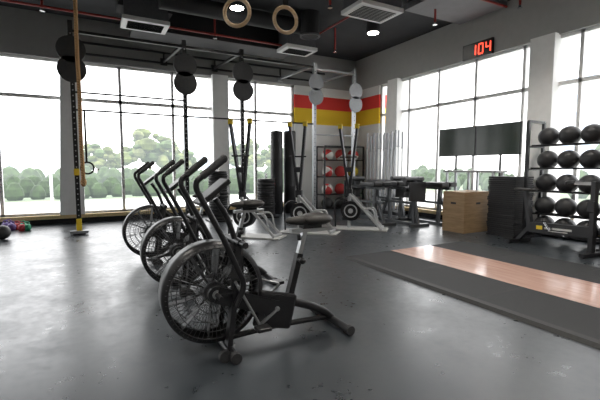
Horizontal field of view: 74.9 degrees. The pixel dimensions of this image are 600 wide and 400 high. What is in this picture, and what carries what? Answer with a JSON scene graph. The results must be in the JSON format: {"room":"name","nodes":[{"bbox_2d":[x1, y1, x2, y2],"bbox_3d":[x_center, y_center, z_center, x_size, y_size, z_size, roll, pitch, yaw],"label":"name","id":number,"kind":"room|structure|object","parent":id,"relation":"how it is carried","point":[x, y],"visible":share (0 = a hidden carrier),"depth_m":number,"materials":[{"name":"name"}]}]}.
{"room":"gym","nodes":[
{"label":"gym","id":0,"kind":"room"},
{"bbox_2d":[0,6,355,224],"bbox_3d":[-4.683,-1.760,9.004,15.000,4.500,0.300,-3,5,-28],"label":"wall","id":1,"kind":"structure","parent":0,"point":[25,32],"depth_m":10.00,"materials":[{"name":"grey paint"}]},
{"bbox_2d":[60,57,84,214],"bbox_3d":[-5.128,-1.385,8.721,0.480,3.400,0.410,-3,5,-28],"label":"column","id":2,"kind":"structure","parent":1,"relation":"on","point":[67,177],"depth_m":8.55,"materials":[{"name":"grey paint"}]},
{"bbox_2d":[0,53,293,216],"bbox_3d":[-5.602,-1.356,8.496,12.270,3.380,0.100,-3,5,-28],"label":"window","id":3,"kind":"structure","parent":1,"relation":"in","point":[120,102],"depth_m":9.30,"materials":[{"name":"black metal"}]},
{"bbox_2d":[0,203,296,221],"bbox_3d":[-5.531,0.379,8.509,12.270,0.080,0.120,-3,5,-28],"label":"sill","id":4,"kind":"structure","parent":1,"relation":"attached to","point":[26,218],"depth_m":8.73,"materials":[{"name":"brown wood"}]},
{"bbox_2d":[55,20,361,234],"bbox_3d":[-1.765,-1.538,9.352,6.750,4.000,1.870,-3,5,-28],"label":"rig","id":5,"kind":"object","parent":1,"relation":"attached to","point":[184,64],"visible":0.84,"depth_m":8.39,"materials":[{"name":"black metal"}]},
{"bbox_2d":[80,110,94,174],"bbox_3d":[-3.888,-1.047,7.134,0.242,1.168,0.032,-3,5,-28],"label":"strap","id":6,"kind":"object","parent":5,"relation":"hanging from","point":[84,113],"visible":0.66,"depth_m":7.13,"materials":[{"name":"black fabric"}]},
{"bbox_2d":[208,74,229,205],"bbox_3d":[-2.130,-1.520,10.330,0.410,3.400,0.410,-3,5,-28],"label":"column","id":7,"kind":"structure","parent":1,"relation":"on","point":[218,84],"depth_m":10.11,"materials":[{"name":"grey paint"}]},
{"bbox_2d":[0,0,509,60],"bbox_3d":[-1.033,-3.534,2.052,15.000,0.200,15.700,-3,5,-28],"label":"ceiling","id":8,"kind":"structure","parent":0,"point":[353,43],"depth_m":8.84,"materials":[{"name":"black paint"}]},
{"bbox_2d":[0,0,522,52],"bbox_3d":[-0.933,-3.142,1.899,14.000,0.555,12.680,-3,5,-28],"label":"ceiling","id":9,"kind":"structure","parent":0,"point":[41,5],"depth_m":7.69,"materials":[{"name":"red metal"}]},
{"bbox_2d":[73,0,86,186],"bbox_3d":[-3.842,-2.018,6.816,0.092,3.580,0.092,0,5,-6],"label":"rope","id":10,"kind":"object","parent":9,"relation":"hanging from","point":[83,181],"visible":1,"depth_m":6.81,"materials":[{"name":"brown fabric"}]},
{"bbox_2d":[120,0,169,34],"bbox_3d":[-3.076,-3.664,7.759,0.860,0.496,0.610,-3,5,-28],"label":"air conditioner","id":11,"kind":"object","parent":9,"relation":"attached to","point":[139,15],"visible":0.99,"depth_m":7.56,"materials":[{"name":"white plastic"}]},
{"bbox_2d":[115,0,319,58],"bbox_3d":[-4.404,-3.508,5.902,11.100,0.497,3.850,-3,5,-28],"label":"duct","id":12,"kind":"object","parent":9,"relation":"hanging from","point":[199,15],"depth_m":8.35,"materials":[{"name":"grey metal"}]},
{"bbox_2d":[229,1,244,10],"bbox_3d":[-1.192,-3.755,7.408,0.300,0.256,0.295,-3,5,-28],"label":"ceiling light","id":13,"kind":"object","parent":9,"relation":"attached to","point":[236,5],"visible":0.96,"depth_m":7.33,"materials":[{"name":"white plastic"}]},
{"bbox_2d":[223,0,297,34],"bbox_3d":[-0.304,-2.466,3.194,0.663,2.119,0.141,-2,5,-22],"label":"rings","id":14,"kind":"object","parent":9,"relation":"hanging from","point":[285,2],"visible":1,"depth_m":3.33,"materials":[{"name":"brown wood"}]},
{"bbox_2d":[277,32,316,56],"bbox_3d":[-0.071,-3.774,9.311,0.810,0.536,0.560,-3,5,-28],"label":"air conditioner","id":15,"kind":"object","parent":9,"relation":"attached to","point":[292,44],"visible":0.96,"depth_m":9.15,"materials":[{"name":"white plastic"}]},
{"bbox_2d":[341,0,403,23],"bbox_3d":[1.345,-3.666,7.308,0.960,0.416,0.660,-3,5,-28],"label":"air conditioner","id":16,"kind":"object","parent":9,"relation":"attached to","point":[376,11],"visible":1,"depth_m":7.21,"materials":[{"name":"white plastic"}]},
{"bbox_2d":[366,21,379,34],"bbox_3d":[1.639,-3.871,8.791,0.300,0.256,0.295,-3,5,-28],"label":"ceiling light","id":17,"kind":"object","parent":9,"relation":"attached to","point":[372,28],"visible":0.94,"depth_m":8.69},
{"bbox_2d":[404,0,506,23],"bbox_3d":[3.031,-3.824,7.660,1.600,0.160,1.100,-3,5,-28],"label":"ceiling panel","id":18,"kind":"object","parent":9,"relation":"attached to","point":[454,11],"depth_m":7.66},
{"bbox_2d":[0,209,599,399],"bbox_3d":[-1.033,1.100,2.441,15.000,0.100,15.700,-3,5,-28],"label":"floor","id":19,"kind":"structure","parent":0,"point":[82,317],"depth_m":2.85,"materials":[{"name":"rubber"}]},
{"bbox_2d":[0,225,10,239],"bbox_3d":[-5.153,0.560,6.780,0.260,0.250,0.260,-3,5,-28],"label":"ball","id":20,"kind":"object","parent":19,"relation":"on","point":[5,231],"visible":1,"depth_m":6.73,"materials":[{"name":"black rubber"}]},
{"bbox_2d":[122,161,223,264],"bbox_3d":[-1.687,0.143,5.312,1.335,1.326,0.580,-3,5,-28],"label":"bike","id":21,"kind":"object","parent":19,"relation":"on","point":[160,212],"visible":0.47,"depth_m":5.11,"materials":[{"name":"metal"}]},
{"bbox_2d":[140,159,277,297],"bbox_3d":[-0.947,0.247,4.068,1.335,1.326,0.580,-3,5,-28],"label":"bike","id":22,"kind":"object","parent":19,"relation":"on","point":[192,229],"visible":0.56,"depth_m":3.90,"materials":[{"name":"metal"}]},
{"bbox_2d":[209,202,225,221],"label":"plates","id":23,"kind":"object","parent":19,"relation":"on","point":[218,215],"depth_m":8.91,"materials":[{"name":"black rubber"}]},
{"bbox_2d":[208,168,227,187],"label":"plates","id":24,"kind":"object","parent":19,"relation":"on","point":[214,177],"depth_m":8.87,"materials":[{"name":"black rubber"}]},
{"bbox_2d":[218,186,227,209],"label":"plates","id":25,"kind":"object","parent":19,"relation":"on","point":[223,197],"depth_m":8.96,"materials":[{"name":"black rubber"}]},
{"bbox_2d":[158,155,354,364],"bbox_3d":[-0.309,0.354,2.803,1.335,1.326,0.580,-3,5,-28],"label":"bike","id":26,"kind":"object","parent":19,"relation":"on","point":[271,309],"visible":1,"depth_m":2.66,"materials":[{"name":"metal"}]},
{"bbox_2d":[227,118,286,239],"bbox_3d":[-0.827,-0.391,6.984,1.100,2.110,0.440,1,5,17],"label":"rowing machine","id":27,"kind":"object","parent":19,"relation":"on","point":[250,218],"visible":0.73,"depth_m":7.01,"materials":[{"name":"black metal"}]},
{"bbox_2d":[257,173,278,218],"bbox_3d":[-0.844,-0.117,9.765,0.500,1.100,0.500,-3,5,-28],"label":"plates","id":28,"kind":"object","parent":19,"relation":"on","point":[266,186],"visible":0.88,"depth_m":9.58,"materials":[{"name":"black rubber"}]},
{"bbox_2d":[270,128,295,213],"bbox_3d":[-0.453,-0.786,10.574,0.721,2.297,0.332,-3,5,-28],"label":"bags","id":29,"kind":"object","parent":19,"relation":"on","point":[279,141],"visible":0.75,"depth_m":10.44,"materials":[{"name":"plastic"}]},
{"bbox_2d":[280,121,339,235],"bbox_3d":[0.191,-0.428,7.423,1.100,2.110,0.440,1,5,17],"label":"machine","id":30,"kind":"object","parent":19,"relation":"on","point":[300,208],"visible":0.82,"depth_m":7.45,"materials":[{"name":"black metal"}]},
{"bbox_2d":[316,145,364,208],"bbox_3d":[1.204,-0.667,11.741,1.413,1.865,0.480,-3,5,-28],"label":"ball rack","id":31,"kind":"object","parent":19,"relation":"on","point":[327,155],"visible":0.8,"depth_m":11.56,"materials":[{"name":"black metal"}]},
{"bbox_2d":[333,123,387,231],"bbox_3d":[1.212,-0.464,7.855,1.100,2.110,0.440,1,5,17],"label":"machine","id":32,"kind":"object","parent":19,"relation":"on","point":[350,210],"visible":0.98,"depth_m":7.88,"materials":[{"name":"black metal"}]},
{"bbox_2d":[340,176,395,226],"bbox_3d":[1.518,-0.008,8.855,0.532,1.034,1.370,-3,5,-28],"label":"bench","id":33,"kind":"object","parent":19,"relation":"on","point":[357,185],"visible":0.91,"depth_m":8.62,"materials":[{"name":"metal"}]},
{"bbox_2d":[362,130,405,215],"bbox_3d":[2.268,-0.742,10.633,0.360,2.200,1.393,-3,5,-28],"label":"stand","id":34,"kind":"object","parent":19,"relation":"on","point":[394,212],"visible":0.69,"depth_m":10.47,"materials":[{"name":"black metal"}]},
{"bbox_2d":[361,176,407,219],"bbox_3d":[2.173,-0.090,9.829,0.532,1.034,1.370,-3,5,-28],"label":"bench","id":35,"kind":"object","parent":19,"relation":"on","point":[398,192],"visible":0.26,"depth_m":9.38,"materials":[{"name":"metal"}]},
{"bbox_2d":[369,177,428,227],"bbox_3d":[2.192,0.000,8.764,0.532,1.034,1.370,-3,5,-28],"label":"bench","id":36,"kind":"object","parent":19,"relation":"on","point":[416,188],"visible":0.79,"depth_m":8.31,"materials":[{"name":"metal"}]},
{"bbox_2d":[400,176,456,225],"bbox_3d":[2.874,0.005,8.700,0.532,1.034,1.370,-3,5,-28],"label":"bench","id":37,"kind":"object","parent":19,"relation":"on","point":[440,186],"visible":0.62,"depth_m":8.46,"materials":[{"name":"metal"}]},
{"bbox_2d":[442,190,488,233],"bbox_3d":[3.281,0.215,7.722,0.763,0.780,0.513,-3,5,-28],"label":"box","id":38,"kind":"object","parent":19,"relation":"on","point":[464,211],"visible":0.84,"depth_m":7.50,"materials":[{"name":"brown wood"}]},
{"bbox_2d":[345,241,599,349],"bbox_3d":[2.937,0.938,3.580,2.400,0.032,5.360,-3,5,-28],"label":"platform","id":39,"kind":"object","parent":19,"relation":"on","point":[556,296],"visible":1,"depth_m":4.20,"materials":[{"name":"rubber"}]},
{"bbox_2d":[443,170,506,190],"bbox_3d":[3.643,-0.033,8.280,0.360,1.179,1.280,-3,5,-28],"label":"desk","id":40,"kind":"object","parent":19,"relation":"on","point":[477,172],"visible":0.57,"depth_m":8.19,"materials":[{"name":"grey metal"}]},
{"bbox_2d":[486,176,533,237],"bbox_3d":[3.834,0.110,7.176,0.555,1.076,0.556,-3,5,-28],"label":"mats","id":41,"kind":"object","parent":19,"relation":"on","point":[505,204],"visible":0.85,"depth_m":6.99,"materials":[{"name":"rubber"}]},
{"bbox_2d":[505,180,599,258],"bbox_3d":[3.864,0.222,5.984,0.517,1.056,1.278,-2,5,-22],"label":"bench","id":42,"kind":"object","parent":19,"relation":"on","point":[567,231],"visible":1,"depth_m":5.68,"materials":[{"name":"black metal"}]},
{"bbox_2d":[522,120,599,251],"bbox_3d":[4.681,-0.266,5.858,0.640,2.050,2.430,-3,5,-28],"label":"ball rack","id":43,"kind":"object","parent":19,"relation":"on","point":[590,134],"visible":0.73,"depth_m":6.37,"materials":[{"name":"black metal"}]},
{"bbox_2d":[356,0,599,242],"bbox_3d":[5.510,-1.473,5.589,0.300,4.500,15.400,-3,5,-28],"label":"wall","id":44,"kind":"structure","parent":0,"point":[511,27],"depth_m":8.99,"materials":[{"name":"grey paint"}]},
{"bbox_2d":[381,78,408,205],"bbox_3d":[2.608,-1.563,10.852,0.410,3.400,0.600,-3,5,-28],"label":"column","id":45,"kind":"structure","parent":44,"relation":"on","point":[397,90],"depth_m":10.58,"materials":[{"name":"white paint"}]},
{"bbox_2d":[462,37,493,61],"bbox_3d":[3.767,-3.183,8.311,0.058,0.323,0.724,-3,5,-28],"label":"clock","id":46,"kind":"object","parent":44,"relation":"attached to","point":[485,47],"visible":1,"depth_m":8.26,"materials":[{"name":"black plastic"}]},
{"bbox_2d":[439,121,522,178],"bbox_3d":[3.796,-0.623,8.460,0.092,1.926,1.992,-3,5,-28],"label":"display","id":47,"kind":"object","parent":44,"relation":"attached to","point":[500,139],"visible":0.83,"depth_m":8.22,"materials":[{"name":"black glass"}]},
{"bbox_2d":[380,24,599,224],"bbox_3d":[3.941,-1.351,8.438,0.100,3.380,6.670,-3,5,-28],"label":"window","id":48,"kind":"structure","parent":44,"relation":"in","point":[581,79],"depth_m":8.40,"materials":[{"name":"grey metal"}]},
{"bbox_2d":[392,206,599,236],"bbox_3d":[3.809,0.379,8.512,0.120,0.080,6.670,-3,5,-28],"label":"sill","id":49,"kind":"structure","parent":44,"relation":"attached to","point":[405,208],"depth_m":9.72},
{"bbox_2d":[524,32,567,221],"bbox_3d":[4.538,-1.264,7.281,0.410,3.400,0.440,-3,5,-28],"label":"column","id":50,"kind":"structure","parent":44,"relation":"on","point":[548,53],"depth_m":7.09,"materials":[{"name":"white paint"}]},
{"label":"outside","id":51,"kind":"structure","parent":0,"visible":0},
{"bbox_2d":[0,171,599,226],"bbox_3d":[-14.561,-1.691,37.580,170.000,0.180,200.000,-3,5,-28],"label":"ground","id":52,"kind":"structure","parent":51,"point":[22,207],"depth_m":14.40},
{"bbox_2d":[0,127,30,172],"bbox_3d":[-57.307,-7.390,59.568,26.045,7.500,10.045,-3,5,-28],"label":"building","id":53,"kind":"structure","parent":52,"relation":"on","point":[16,155],"depth_m":60.94,"materials":[{"name":"white"}]},
{"bbox_2d":[178,117,209,169],"bbox_3d":[-28.383,-15.032,108.745,8.045,14.500,8.045,-3,6,-34],"label":"building","id":54,"kind":"structure","parent":52,"relation":"on","point":[198,128],"depth_m":105.13,"materials":[{"name":"white"}]},
{"bbox_2d":[229,131,238,167],"bbox_3d":[-24.257,-14.733,120.122,9.045,12.000,9.045,-2,5,-22],"label":"building","id":55,"kind":"structure","parent":52,"relation":"on","point":[236,133],"depth_m":117.06,"materials":[{"name":"white"}]},
{"bbox_2d":[283,123,288,132],"bbox_3d":[3.042,-16.222,119.928,12.045,15.000,12.045,-3,6,-31],"label":"building","id":56,"kind":"structure","parent":52,"relation":"on","point":[285,128],"depth_m":120.29,"materials":[{"name":"white"}]},
{"bbox_2d":[4,185,599,203],"bbox_3d":[1.693,-0.147,17.999,100.000,0.020,90.000,-3,5,-28],"label":"lawn","id":57,"kind":"structure","parent":52,"relation":"on","point":[562,195],"depth_m":17.46,"materials":[{"name":"green plant"}]},
{"bbox_2d":[0,136,53,203],"bbox_3d":[-21.962,-1.845,17.754,19.408,3.446,18.350,-3,5,-28],"label":"canopy","id":58,"kind":"object","parent":57,"relation":"on","point":[10,139],"visible":0.81,"depth_m":26.83,"materials":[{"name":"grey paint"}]},
{"bbox_2d":[83,143,120,171],"bbox_3d":[-18.099,-3.354,35.409,4.143,3.498,4.210,-3,5,-28],"label":"tree","id":59,"kind":"object","parent":57,"relation":"on","point":[100,157],"visible":0.71,"depth_m":34.61,"materials":[{"name":"green plant"}]},
{"bbox_2d":[115,128,179,168],"bbox_3d":[-13.093,-3.833,33.830,5.352,4.718,4.984,-3,5,-28],"label":"tree","id":60,"kind":"object","parent":57,"relation":"on","point":[146,149],"visible":0.9,"depth_m":32.47,"materials":[{"name":"green plant"}]},
{"bbox_2d":[155,145,196,167],"bbox_3d":[-13.887,-4.336,44.367,4.499,3.957,4.228,-3,5,-28],"label":"tree","id":61,"kind":"object","parent":57,"relation":"on","point":[192,160],"visible":0.19,"depth_m":44.17,"materials":[{"name":"green plant"}]},
{"bbox_2d":[229,138,265,167],"bbox_3d":[-5.384,-3.906,37.947,4.242,4.174,3.761,-3,5,-28],"label":"tree","id":62,"kind":"object","parent":57,"relation":"on","point":[260,158],"visible":0.48,"depth_m":37.01,"materials":[{"name":"green plant"}]},
{"bbox_2d":[259,144,283,167],"bbox_3d":[-2.841,-4.765,48.178,4.986,4.174,4.890,4,6,40],"label":"tree","id":63,"kind":"object","parent":57,"relation":"on","point":[264,152],"visible":0.16,"depth_m":47.11,"materials":[{"name":"green plant"}]},
{"bbox_2d":[2,165,599,200],"bbox_3d":[-1.243,0.076,5.615,65.920,1.648,52.381,-3,5,-28],"label":"hedge","id":64,"kind":"object","parent":57,"relation":"on","point":[32,183],"visible":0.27,"depth_m":20.36,"materials":[{"name":"green plant"}]},
{"bbox_2d":[561,66,599,173],"bbox_3d":[60.270,-15.115,76.861,12.045,20.000,18.045,-3,5,-28],"label":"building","id":65,"kind":"structure","parent":52,"relation":"on","point":[591,110],"depth_m":74.79,"materials":[{"name":"white"}]}
]}

